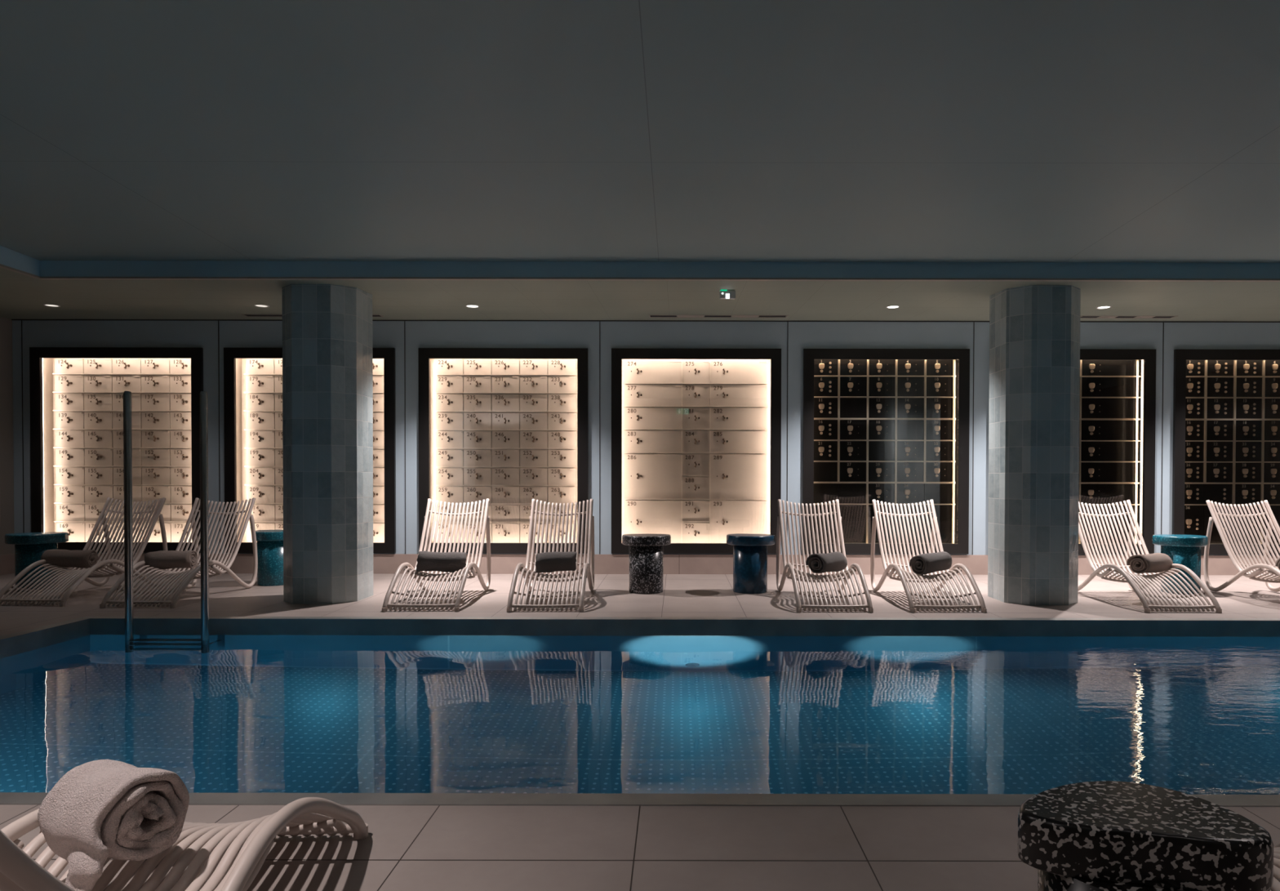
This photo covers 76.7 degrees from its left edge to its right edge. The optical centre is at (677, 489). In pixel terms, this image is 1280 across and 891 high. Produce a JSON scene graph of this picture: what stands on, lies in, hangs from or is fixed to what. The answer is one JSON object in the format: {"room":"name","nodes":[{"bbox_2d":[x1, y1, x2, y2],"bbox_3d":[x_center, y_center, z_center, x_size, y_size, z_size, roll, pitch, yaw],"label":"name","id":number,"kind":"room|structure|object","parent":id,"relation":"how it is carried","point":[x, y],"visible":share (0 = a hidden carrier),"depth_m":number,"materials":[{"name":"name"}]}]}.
{"room":"indoor swimming pool","nodes":[
{"label":"indoor swimming pool","id":0,"kind":"room"},
{"bbox_2d":[0,317,14,554],"bbox_3d":[-6.829,-0.426,3.174,0.100,3.100,10.760,0,1,0],"label":"wall","id":1,"kind":"structure","parent":0,"point":[6,449],"depth_m":8.17,"materials":[{"name":"paint"}]},
{"bbox_2d":[0,500,0,526],"bbox_3d":[-6.774,0.178,7.903,0.011,0.390,0.360,0,1,0],"label":"air vent","id":2,"kind":"object","parent":1,"relation":"in","point":[0,500],"visible":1,"depth_m":8.08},
{"bbox_2d":[0,553,14,574],"bbox_3d":[-6.771,0.770,7.061,0.020,0.200,2.379,0,1,0],"label":"baseboard","id":3,"kind":"structure","parent":1,"relation":"attached to","point":[6,561],"depth_m":8.15,"materials":[{"name":"stone"}]},
{"bbox_2d":[0,0,1279,262],"bbox_3d":[0.813,-1.764,1.931,15.180,0.284,8.310,0,1,0],"label":"ceiling","id":4,"kind":"structure","parent":0,"point":[625,131],"depth_m":3.87,"materials":[{"name":"grey paint"}]},
{"bbox_2d":[0,573,1279,890],"bbox_3d":[0.808,1.064,3.070,15.180,0.250,10.510,0,1,0],"label":"floor","id":5,"kind":"structure","parent":0,"point":[406,847],"depth_m":2.25,"materials":[{"name":"tile"}]},
{"bbox_2d":[4,531,68,591],"bbox_3d":[-5.564,0.627,7.034,0.379,0.490,0.433,1,1,44],"label":"side table","id":6,"kind":"object","parent":5,"relation":"on","point":[29,547],"visible":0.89,"depth_m":6.90,"materials":[{"name":"teal ceramic"}]},
{"bbox_2d":[0,497,167,606],"bbox_3d":[-4.913,0.479,6.732,0.563,0.798,1.228,0,1,2],"label":"sun lounger","id":7,"kind":"object","parent":5,"relation":"on","point":[73,577],"visible":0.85,"depth_m":6.78,"materials":[{"name":"beige plastic"}]},
{"bbox_2d":[40,549,98,568],"bbox_3d":[-5.042,0.574,6.713,0.372,0.152,0.175,1,1,-8],"label":"rolled towel","id":8,"kind":"object","parent":7,"relation":"on","point":[85,558],"visible":0.98,"depth_m":6.65,"materials":[{"name":"fabric"}]},
{"bbox_2d":[99,497,257,608],"bbox_3d":[-4.046,0.481,6.652,0.563,0.798,1.228,0,1,0],"label":"sun lounger","id":9,"kind":"object","parent":5,"relation":"on","point":[187,575],"visible":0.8,"depth_m":6.91,"materials":[{"name":"beige plastic"}]},
{"bbox_2d":[144,550,197,568],"bbox_3d":[-4.152,0.577,6.634,0.352,0.154,0.174,-1,1,-13],"label":"rolled towel","id":10,"kind":"object","parent":9,"relation":"on","point":[163,559],"visible":0.98,"depth_m":6.58,"materials":[{"name":"fabric"}]},
{"bbox_2d":[0,796,368,890],"bbox_3d":[-1.102,0.563,1.502,0.563,0.788,1.421,0,1,-2],"label":"sun lounger","id":11,"kind":"object","parent":5,"relation":"on","point":[250,842],"visible":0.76,"depth_m":1.65,"materials":[{"name":"beige plastic"}]},
{"bbox_2d":[37,759,189,890],"bbox_3d":[-1.129,0.655,1.613,0.210,0.198,0.214,0,1,22],"label":"rolled towel","id":12,"kind":"object","parent":11,"relation":"on","point":[99,810],"visible":1,"depth_m":1.56,"materials":[{"name":"white fabric"}]},
{"bbox_2d":[251,528,283,586],"bbox_3d":[-3.693,0.625,7.439,0.417,0.490,0.365,0,1,-11],"label":"side table","id":13,"kind":"object","parent":5,"relation":"on","point":[269,542],"visible":0.59,"depth_m":7.30,"materials":[{"name":"teal ceramic"}]},
{"bbox_2d":[281,284,373,604],"bbox_3d":[-2.825,-0.370,6.556,0.584,2.507,0.620,0,1,0],"label":"tiled pillar","id":14,"kind":"structure","parent":5,"relation":"on","point":[327,359],"depth_m":6.26,"materials":[{"name":"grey tile"}]},
{"bbox_2d":[382,497,490,611],"bbox_3d":[-1.902,0.487,6.517,0.563,0.798,1.228,0,1,-2],"label":"sun lounger","id":15,"kind":"object","parent":5,"relation":"on","point":[455,575],"visible":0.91,"depth_m":6.77,"materials":[{"name":"beige plastic"}]},
{"bbox_2d":[416,551,466,572],"bbox_3d":[-1.882,0.576,6.454,0.385,0.176,0.184,0,1,-16],"label":"rolled towel","id":16,"kind":"object","parent":15,"relation":"on","point":[447,562],"visible":0.99,"depth_m":6.38,"materials":[{"name":"fabric"}]},
{"bbox_2d":[506,498,594,612],"bbox_3d":[-0.987,0.489,6.507,0.563,0.798,1.228,0,1,-2],"label":"sun lounger","id":17,"kind":"object","parent":5,"relation":"on","point":[585,571],"visible":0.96,"depth_m":6.76,"materials":[{"name":"beige plastic"}]},
{"bbox_2d":[534,551,577,572],"bbox_3d":[-0.970,0.578,6.463,0.332,0.163,0.185,-2,1,-11],"label":"rolled towel","id":18,"kind":"object","parent":17,"relation":"on","point":[545,562],"visible":1,"depth_m":6.39,"materials":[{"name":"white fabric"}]},
{"bbox_2d":[0,616,1279,806],"bbox_3d":[1.268,0.989,4.047,10.830,0.134,3.255,0,1,0],"label":"pool edge","id":19,"kind":"structure","parent":5,"relation":"attached to","point":[13,643],"depth_m":5.59,"materials":[{"name":"tile"}]},
{"bbox_2d":[622,533,671,594],"bbox_3d":[-0.260,0.637,6.970,0.417,0.490,0.365,0,1,-17],"label":"side table","id":20,"kind":"object","parent":5,"relation":"on","point":[646,550],"visible":1,"depth_m":6.84,"materials":[{"name":"black stone"}]},
{"bbox_2d":[726,533,775,593],"bbox_3d":[0.639,0.638,6.998,0.417,0.490,0.365,0,1,-6],"label":"side table","id":21,"kind":"object","parent":5,"relation":"on","point":[749,549],"visible":1,"depth_m":6.87,"materials":[{"name":"blue ceramic"}]},
{"bbox_2d":[776,498,873,612],"bbox_3d":[1.151,0.492,6.508,0.563,0.798,1.228,0,1,0],"label":"sun lounger","id":22,"kind":"object","parent":5,"relation":"on","point":[788,567],"visible":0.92,"depth_m":6.76,"materials":[{"name":"beige plastic"}]},
{"bbox_2d":[805,551,847,573],"bbox_3d":[1.192,0.585,6.464,0.322,0.160,0.182,-1,1,-43],"label":"rolled towel","id":23,"kind":"object","parent":22,"relation":"on","point":[837,561],"visible":1,"depth_m":6.39,"materials":[{"name":"fabric"}]},
{"bbox_2d":[870,498,986,613],"bbox_3d":[1.981,0.494,6.508,0.563,0.798,1.228,0,1,0],"label":"sun lounger","id":24,"kind":"object","parent":5,"relation":"on","point":[904,575],"visible":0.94,"depth_m":6.76,"materials":[{"name":"beige plastic"}]},
{"bbox_2d":[909,551,951,574],"bbox_3d":[2.025,0.588,6.464,0.341,0.169,0.184,-1,1,-37],"label":"rolled towel","id":25,"kind":"object","parent":24,"relation":"on","point":[923,563],"visible":1,"depth_m":6.39,"materials":[{"name":"grey fabric"}]},
{"bbox_2d":[987,284,1080,604],"bbox_3d":[2.882,-0.360,6.556,0.584,2.507,0.620,0,1,0],"label":"tiled pillar","id":26,"kind":"structure","parent":5,"relation":"on","point":[1033,409],"depth_m":6.27,"materials":[{"name":"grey tile"}]},
{"bbox_2d":[1017,780,1273,890],"bbox_3d":[0.670,0.719,1.206,0.328,0.490,0.245,0,1,0],"label":"side table","id":27,"kind":"object","parent":5,"relation":"on","point":[1097,835],"visible":1,"depth_m":1.14,"materials":[{"name":"black stone"}]},
{"bbox_2d":[1077,499,1222,613],"bbox_3d":[3.709,0.497,6.518,0.563,0.798,1.228,0,1,0],"label":"sun lounger","id":28,"kind":"object","parent":5,"relation":"on","point":[1132,579],"visible":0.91,"depth_m":6.57,"materials":[{"name":"beige plastic"}]},
{"bbox_2d":[1126,552,1173,573],"bbox_3d":[3.785,0.591,6.473,0.352,0.157,0.181,0,1,-29],"label":"rolled towel","id":29,"kind":"object","parent":28,"relation":"on","point":[1154,562],"visible":1,"depth_m":6.41,"materials":[{"name":"grey fabric"}]},
{"bbox_2d":[1152,533,1207,594],"bbox_3d":[4.367,0.645,6.999,0.417,0.490,0.365,0,1,-11],"label":"side table","id":30,"kind":"object","parent":5,"relation":"on","point":[1184,549],"visible":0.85,"depth_m":6.87,"materials":[{"name":"teal ceramic"}]},
{"bbox_2d":[1203,499,1279,591],"bbox_3d":[4.919,0.499,6.522,0.563,0.798,1.228,0,1,0],"label":"sun lounger","id":31,"kind":"object","parent":5,"relation":"on","point":[1264,569],"visible":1,"depth_m":6.94,"materials":[{"name":"beige plastic"}]},
{"bbox_2d":[1275,555,1279,568],"bbox_3d":[4.903,0.592,6.472,0.181,0.158,0.321,1,1,41],"label":"rolled towel","id":32,"kind":"object","parent":31,"relation":"on","point":[1277,561],"visible":1,"depth_m":6.41,"materials":[{"name":"grey fabric"}]},
{"bbox_2d":[1269,842,1279,890],"bbox_3d":[1.165,0.569,1.370,0.563,0.788,1.421,0,1,6],"label":"sun lounger","id":33,"kind":"object","parent":5,"relation":"on","point":[1276,884],"visible":0.04,"depth_m":1.62,"materials":[{"name":"beige plastic"}]},
{"bbox_2d":[0,267,1279,321],"bbox_3d":[0.813,-1.603,3.033,15.180,0.173,10.510,0,1,0],"label":"ceiling","id":34,"kind":"structure","parent":0,"point":[22,296],"depth_m":6.95,"materials":[{"name":"grey paint"}]},
{"bbox_2d":[43,303,60,306],"bbox_3d":[-5.646,-1.660,7.298,0.124,0.006,0.124,0,1,0],"label":"recessed light","id":35,"kind":"object","parent":34,"relation":"in","point":[46,304],"visible":1,"depth_m":7.30,"materials":[{"name":"white plastic"}]},
{"bbox_2d":[253,304,269,307],"bbox_3d":[-3.753,-1.657,7.298,0.124,0.006,0.124,0,1,0],"label":"recessed light","id":36,"kind":"object","parent":34,"relation":"in","point":[257,305],"visible":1,"depth_m":7.30,"materials":[{"name":"white plastic"}]},
{"bbox_2d":[242,314,383,316],"bbox_3d":[-3.563,-1.702,7.907,1.344,0.010,0.110,0,1,0],"label":"ceiling vent","id":37,"kind":"object","parent":34,"relation":"in","point":[246,315],"visible":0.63,"depth_m":7.92,"materials":[{"name":"black metal"}]},
{"bbox_2d":[465,304,479,307],"bbox_3d":[-1.850,-1.653,7.298,0.124,0.006,0.124,0,1,0],"label":"recessed light","id":38,"kind":"object","parent":34,"relation":"in","point":[467,305],"visible":1,"depth_m":7.29,"materials":[{"name":"white plastic"}]},
{"bbox_2d":[0,245,1279,281],"bbox_3d":[1.831,-1.724,1.891,13.145,0.438,8.230,0,1,0],"label":"trim","id":39,"kind":"structure","parent":34,"relation":"attached to","point":[8,257],"depth_m":5.98,"materials":[{"name":"blue paint"}]},
{"bbox_2d":[648,315,788,317],"bbox_3d":[0.402,-1.695,7.907,1.354,0.010,0.110,0,1,0],"label":"ceiling vent","id":40,"kind":"object","parent":34,"relation":"in","point":[650,316],"visible":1,"depth_m":7.92,"materials":[{"name":"black metal"}]},
{"bbox_2d":[719,289,735,299],"bbox_3d":[0.401,-1.557,6.468,0.124,0.072,0.049,0,1,-8],"label":"emergency light","id":41,"kind":"object","parent":34,"relation":"attached to","point":[723,294],"visible":1,"depth_m":6.45,"materials":[{"name":"white plastic"}]},
{"bbox_2d":[885,305,900,308],"bbox_3d":[1.946,-1.647,7.298,0.124,0.006,0.124,0,1,0],"label":"recessed light","id":42,"kind":"object","parent":34,"relation":"in","point":[890,306],"visible":1,"depth_m":7.29,"materials":[{"name":"white plastic"}]},
{"bbox_2d":[1096,306,1111,308],"bbox_3d":[3.849,-1.643,7.298,0.124,0.006,0.124,0,1,0],"label":"recessed light","id":43,"kind":"object","parent":34,"relation":"in","point":[1098,307],"visible":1,"depth_m":7.30,"materials":[{"name":"white plastic"}]},
{"bbox_2d":[1080,315,1177,318],"bbox_3d":[4.400,-1.688,7.907,0.928,0.010,0.110,0,1,0],"label":"ceiling vent","id":44,"kind":"object","parent":34,"relation":"in","point":[1081,317],"visible":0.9,"depth_m":7.92,"materials":[{"name":"black metal"}]},
{"bbox_2d":[12,319,1279,555],"bbox_3d":[0.811,-0.486,8.404,15.180,3.100,0.300,0,1,0],"label":"wall","id":45,"kind":"structure","parent":0,"point":[35,333],"depth_m":8.24,"materials":[{"name":"paint"}]},
{"bbox_2d":[29,346,203,552],"bbox_3d":[-5.707,-0.400,8.343,1.743,2.085,0.245,0,1,0],"label":"display case","id":46,"kind":"object","parent":45,"relation":"attached to","point":[77,393],"visible":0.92,"depth_m":8.41,"materials":[{"name":"black paint"}]},
{"bbox_2d":[223,347,395,552],"bbox_3d":[-3.742,-0.397,8.343,1.732,2.085,0.245,0,1,0],"label":"display case","id":47,"kind":"object","parent":45,"relation":"attached to","point":[253,376],"visible":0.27,"depth_m":8.40,"materials":[{"name":"black paint"}]},
{"bbox_2d":[417,347,587,553],"bbox_3d":[-1.771,-0.393,8.343,1.720,2.085,0.245,0,1,0],"label":"display case","id":48,"kind":"object","parent":45,"relation":"attached to","point":[508,427],"visible":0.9,"depth_m":8.41,"materials":[{"name":"black paint"}]},
{"bbox_2d":[21,320,1164,554],"bbox_3d":[-0.865,-0.524,8.252,11.640,2.372,0.002,0,1,0],"label":"trim","id":49,"kind":"structure","parent":45,"relation":"attached to","point":[21,320],"depth_m":8.25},
{"bbox_2d":[11,319,1279,322],"bbox_3d":[0.813,-1.713,8.231,15.180,0.009,0.009,0,1,0],"label":"trim","id":50,"kind":"structure","parent":45,"relation":"attached to","point":[11,319],"depth_m":8.23,"materials":[{"name":"grey paint"}]},
{"bbox_2d":[13,552,1279,574],"bbox_3d":[0.808,0.766,8.261,15.180,0.200,0.019,0,1,0],"label":"baseboard","id":51,"kind":"structure","parent":45,"relation":"attached to","point":[500,563],"depth_m":8.25,"materials":[{"name":"stone"}]},
{"bbox_2d":[611,347,781,553],"bbox_3d":[0.191,-0.390,8.343,1.726,2.085,0.245,0,1,0],"label":"display case","id":52,"kind":"object","parent":45,"relation":"attached to","point":[696,433],"visible":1,"depth_m":8.41,"materials":[{"name":"black paint"}]},
{"bbox_2d":[802,348,969,554],"bbox_3d":[2.125,-0.386,8.343,1.686,2.085,0.245,0,1,0],"label":"display case","id":53,"kind":"object","parent":45,"relation":"attached to","point":[891,425],"visible":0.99,"depth_m":8.41,"materials":[{"name":"black paint"}]},
{"bbox_2d":[1078,349,1155,554],"bbox_3d":[4.019,-0.383,8.343,1.680,2.085,0.245,0,1,0],"label":"display case","id":54,"kind":"object","parent":45,"relation":"attached to","point":[1117,400],"visible":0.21,"depth_m":8.40,"materials":[{"name":"black paint"}]},
{"bbox_2d":[1172,349,1279,554],"bbox_3d":[5.899,-0.380,8.343,1.680,2.085,0.245,0,1,0],"label":"display case","id":55,"kind":"object","parent":45,"relation":"attached to","point":[1226,402],"visible":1,"depth_m":8.40,"materials":[{"name":"black paint"}]},
{"bbox_3d":[1.267,1.556,4.055,10.760,1.000,3.185,0,1,0],"label":"floor","id":56,"kind":"structure","parent":0,"visible":0},
{"bbox_2d":[123,391,208,639],"bbox_3d":[-3.416,0.381,5.474,0.556,2.074,0.207,0,1,0],"label":"pool handrail","id":57,"kind":"object","parent":56,"relation":"attached to","point":[203,402],"visible":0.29,"depth_m":5.39,"materials":[{"name":"metal"}]},
{"bbox_2d":[0,634,1279,794],"bbox_3d":[1.267,1.529,4.054,10.700,0.993,3.125,0,1,0],"label":"water","id":58,"kind":"object","parent":56,"relation":"on","point":[221,713],"visible":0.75,"depth_m":3.71,"materials":[{"name":"blue liquid"}]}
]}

